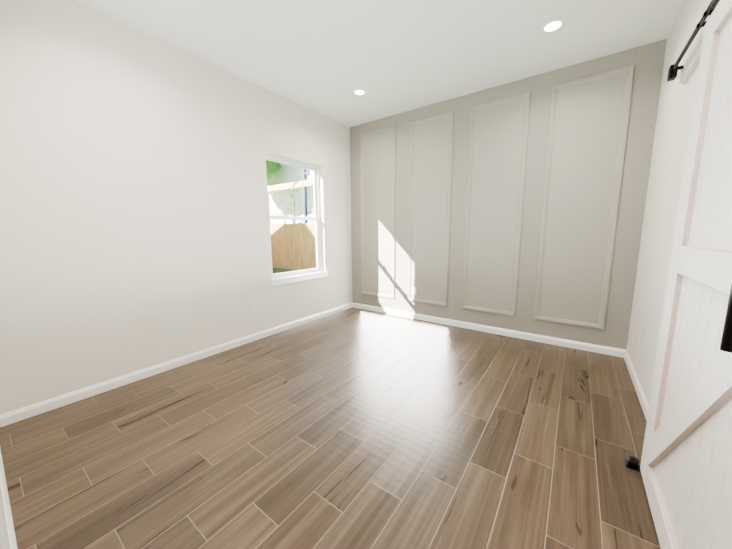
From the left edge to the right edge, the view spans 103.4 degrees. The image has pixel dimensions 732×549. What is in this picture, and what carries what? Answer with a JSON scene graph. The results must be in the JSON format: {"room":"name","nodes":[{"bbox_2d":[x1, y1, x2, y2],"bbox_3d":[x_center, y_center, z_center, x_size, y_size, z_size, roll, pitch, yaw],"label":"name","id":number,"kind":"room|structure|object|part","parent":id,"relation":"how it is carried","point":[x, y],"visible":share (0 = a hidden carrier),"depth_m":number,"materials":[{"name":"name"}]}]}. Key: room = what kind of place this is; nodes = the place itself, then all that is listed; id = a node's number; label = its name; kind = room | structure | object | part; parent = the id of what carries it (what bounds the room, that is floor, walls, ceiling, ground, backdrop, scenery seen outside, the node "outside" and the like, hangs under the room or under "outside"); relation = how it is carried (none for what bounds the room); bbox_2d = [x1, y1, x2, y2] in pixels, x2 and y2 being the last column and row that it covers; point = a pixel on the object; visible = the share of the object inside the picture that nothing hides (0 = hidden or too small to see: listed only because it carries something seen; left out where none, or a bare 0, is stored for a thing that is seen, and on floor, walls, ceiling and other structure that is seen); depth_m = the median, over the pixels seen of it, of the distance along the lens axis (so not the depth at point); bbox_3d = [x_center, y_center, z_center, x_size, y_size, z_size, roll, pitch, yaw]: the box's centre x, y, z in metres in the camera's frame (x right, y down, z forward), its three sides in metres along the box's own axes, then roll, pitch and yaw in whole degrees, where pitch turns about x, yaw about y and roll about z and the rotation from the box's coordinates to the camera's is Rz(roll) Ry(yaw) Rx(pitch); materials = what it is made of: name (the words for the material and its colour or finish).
{"room":"empty room","nodes":[
{"label":"empty room","id":0,"kind":"room"},
{"bbox_2d":[0,482,9,548],"bbox_3d":[-1.103,-0.266,0.622,3.540,2.920,0.150,6,10,36],"label":"wall","id":1,"kind":"structure","parent":0,"point":[4,541],"depth_m":1.02,"materials":[{"name":"white paint"}]},
{"bbox_2d":[0,449,17,548],"bbox_3d":[-1.044,1.128,0.894,3.480,0.083,0.014,6,10,36],"label":"baseboard","id":2,"kind":"structure","parent":1,"relation":"attached to","point":[11,532],"depth_m":1.29,"materials":[{"name":"white wood"}]},
{"bbox_2d":[0,0,351,414],"bbox_3d":[-1.429,-0.655,3.288,0.150,2.920,4.130,6,10,36],"label":"wall","id":3,"kind":"structure","parent":0,"point":[134,226],"depth_m":2.42,"materials":[{"name":"white paint"}]},
{"bbox_2d":[0,303,351,427],"bbox_3d":[-1.352,0.755,3.447,0.014,0.083,3.830,6,10,36],"label":"baseboard","id":4,"kind":"structure","parent":3,"relation":"attached to","point":[20,414],"depth_m":2.55,"materials":[{"name":"white wood"}]},
{"bbox_2d":[249,301,254,311],"bbox_3d":[-1.345,0.378,3.410,0.008,0.115,0.070,6,10,36],"label":"outlet","id":5,"kind":"object","parent":3,"relation":"attached to","point":[251,306],"visible":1,"depth_m":3.41,"materials":[{"name":"white plastic"}]},
{"bbox_2d":[265,153,321,277],"bbox_3d":[-0.988,-0.750,3.950,0.080,1.550,0.950,6,10,36],"label":"window","id":6,"kind":"structure","parent":3,"relation":"in","point":[299,164],"depth_m":4.18,"materials":[{"name":"white plastic"}]},
{"bbox_2d":[269,271,328,285],"bbox_3d":[-0.910,0.043,4.014,0.107,0.080,1.040,6,10,36],"label":"window sill","id":7,"kind":"structure","parent":3,"relation":"attached to","point":[292,278],"depth_m":3.94,"materials":[{"name":"white wood"}]},
{"bbox_2d":[0,307,660,548],"bbox_3d":[0.077,1.085,2.449,3.840,0.300,4.130,6,10,36],"label":"floor","id":8,"kind":"structure","parent":0,"point":[353,428],"depth_m":1.71,"materials":[{"name":"brown wood"}]},
{"bbox_2d":[625,456,640,471],"bbox_3d":[1.468,1.025,1.570,0.080,0.054,0.056,6,10,36],"label":"floor guide","id":9,"kind":"object","parent":8,"relation":"on","point":[632,462],"visible":0.96,"depth_m":1.57,"materials":[{"name":"black metal"}]},
{"bbox_2d":[70,0,684,126],"bbox_3d":[0.054,-2.027,1.992,3.840,0.150,4.130,6,10,36],"label":"ceiling","id":10,"kind":"structure","parent":0,"point":[326,58],"depth_m":2.50,"materials":[{"name":"white paint"}]},
{"bbox_2d":[352,89,366,95],"bbox_3d":[-0.078,-2.158,3.424,0.170,0.006,0.170,6,10,36],"label":"recessed light","id":11,"kind":"object","parent":10,"relation":"in","point":[358,92],"visible":1,"depth_m":3.43,"materials":[{"name":"white plastic"}]},
{"bbox_2d":[541,18,564,33],"bbox_3d":[1.514,-2.010,2.342,0.170,0.006,0.170,6,10,36],"label":"recessed light","id":12,"kind":"object","parent":10,"relation":"in","point":[552,26],"visible":1,"depth_m":2.34,"materials":[{"name":"white plastic"}]},
{"bbox_2d":[350,39,666,349],"bbox_3d":[1.233,-0.751,3.808,3.540,2.920,0.150,6,10,36],"label":"wall","id":13,"kind":"structure","parent":0,"point":[647,60],"depth_m":3.25,"materials":[{"name":"grey paint"}]},
{"bbox_2d":[412,287,415,294],"bbox_3d":[0.708,0.240,4.246,0.070,0.115,0.008,6,10,36],"label":"outlet","id":14,"kind":"object","parent":13,"relation":"attached to","point":[413,290],"visible":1,"depth_m":4.25,"materials":[{"name":"white plastic"}]},
{"bbox_2d":[352,302,623,356],"bbox_3d":[1.195,0.663,3.949,3.480,0.083,0.014,6,10,36],"label":"baseboard","id":15,"kind":"structure","parent":13,"relation":"attached to","point":[595,348],"depth_m":3.57,"materials":[{"name":"white wood"}]},
{"bbox_2d":[360,65,634,329],"bbox_3d":[1.187,-0.792,3.730,3.150,2.515,0.018,6,10,36],"label":"wall panels","id":16,"kind":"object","parent":13,"relation":"attached to","point":[587,131],"depth_m":3.37,"materials":[{"name":"grey paint"}]},
{"bbox_2d":[627,0,711,403],"bbox_3d":[1.559,-0.362,1.143,0.150,2.920,4.130,6,10,36],"label":"wall","id":17,"kind":"structure","parent":0,"point":[673,119],"depth_m":2.15,"materials":[{"name":"white paint"}]},
{"bbox_2d":[620,350,648,420],"bbox_3d":[1.503,1.035,1.396,0.014,0.083,3.830,6,10,36],"label":"baseboard","id":18,"kind":"structure","parent":17,"relation":"attached to","point":[640,393],"depth_m":2.31,"materials":[{"name":"white wood"}]},
{"bbox_2d":[639,328,641,343],"bbox_3d":[2.284,0.514,2.407,0.008,0.115,0.070,6,10,36],"label":"outlet","id":19,"kind":"object","parent":17,"relation":"attached to","point":[640,334],"visible":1,"depth_m":2.39,"materials":[{"name":"white plastic"}]},
{"bbox_2d":[640,0,731,548],"bbox_3d":[1.439,-0.156,1.266,0.091,2.456,2.004,6,10,36],"label":"barn door","id":20,"kind":"structure","parent":17,"relation":"in","point":[686,466],"depth_m":1.09,"materials":[{"name":"beige wood"}]},
{"bbox_3d":[1.434,-1.214,1.108,0.083,0.318,2.004,6,10,36],"label":"barn door rail","id":21,"kind":"part","parent":20,"relation":"part of","materials":[{"name":"black metal"}]},
{"bbox_2d":[720,283,731,352],"bbox_3d":[0.889,-0.002,0.658,0.068,0.380,0.025,6,10,36],"label":"door handle","id":22,"kind":"object","parent":20,"relation":"attached to","point":[726,343],"depth_m":0.69,"materials":[{"name":"black metal"}]},
{"bbox_2d":[677,15,709,84],"bbox_3d":[1.483,-1.209,1.079,0.031,0.140,2.106,6,10,36],"label":"door frame","id":23,"kind":"structure","parent":17,"relation":"attached to","point":[690,60],"depth_m":1.72,"materials":[{"name":"white paint"}]},
{"label":"outside","id":24,"kind":"structure","parent":0,"visible":0},
{"bbox_2d":[266,160,316,273],"bbox_3d":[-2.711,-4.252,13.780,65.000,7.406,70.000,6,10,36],"label":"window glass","id":25,"kind":"object","parent":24,"point":[291,193],"depth_m":13.12,"materials":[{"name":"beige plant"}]}
]}

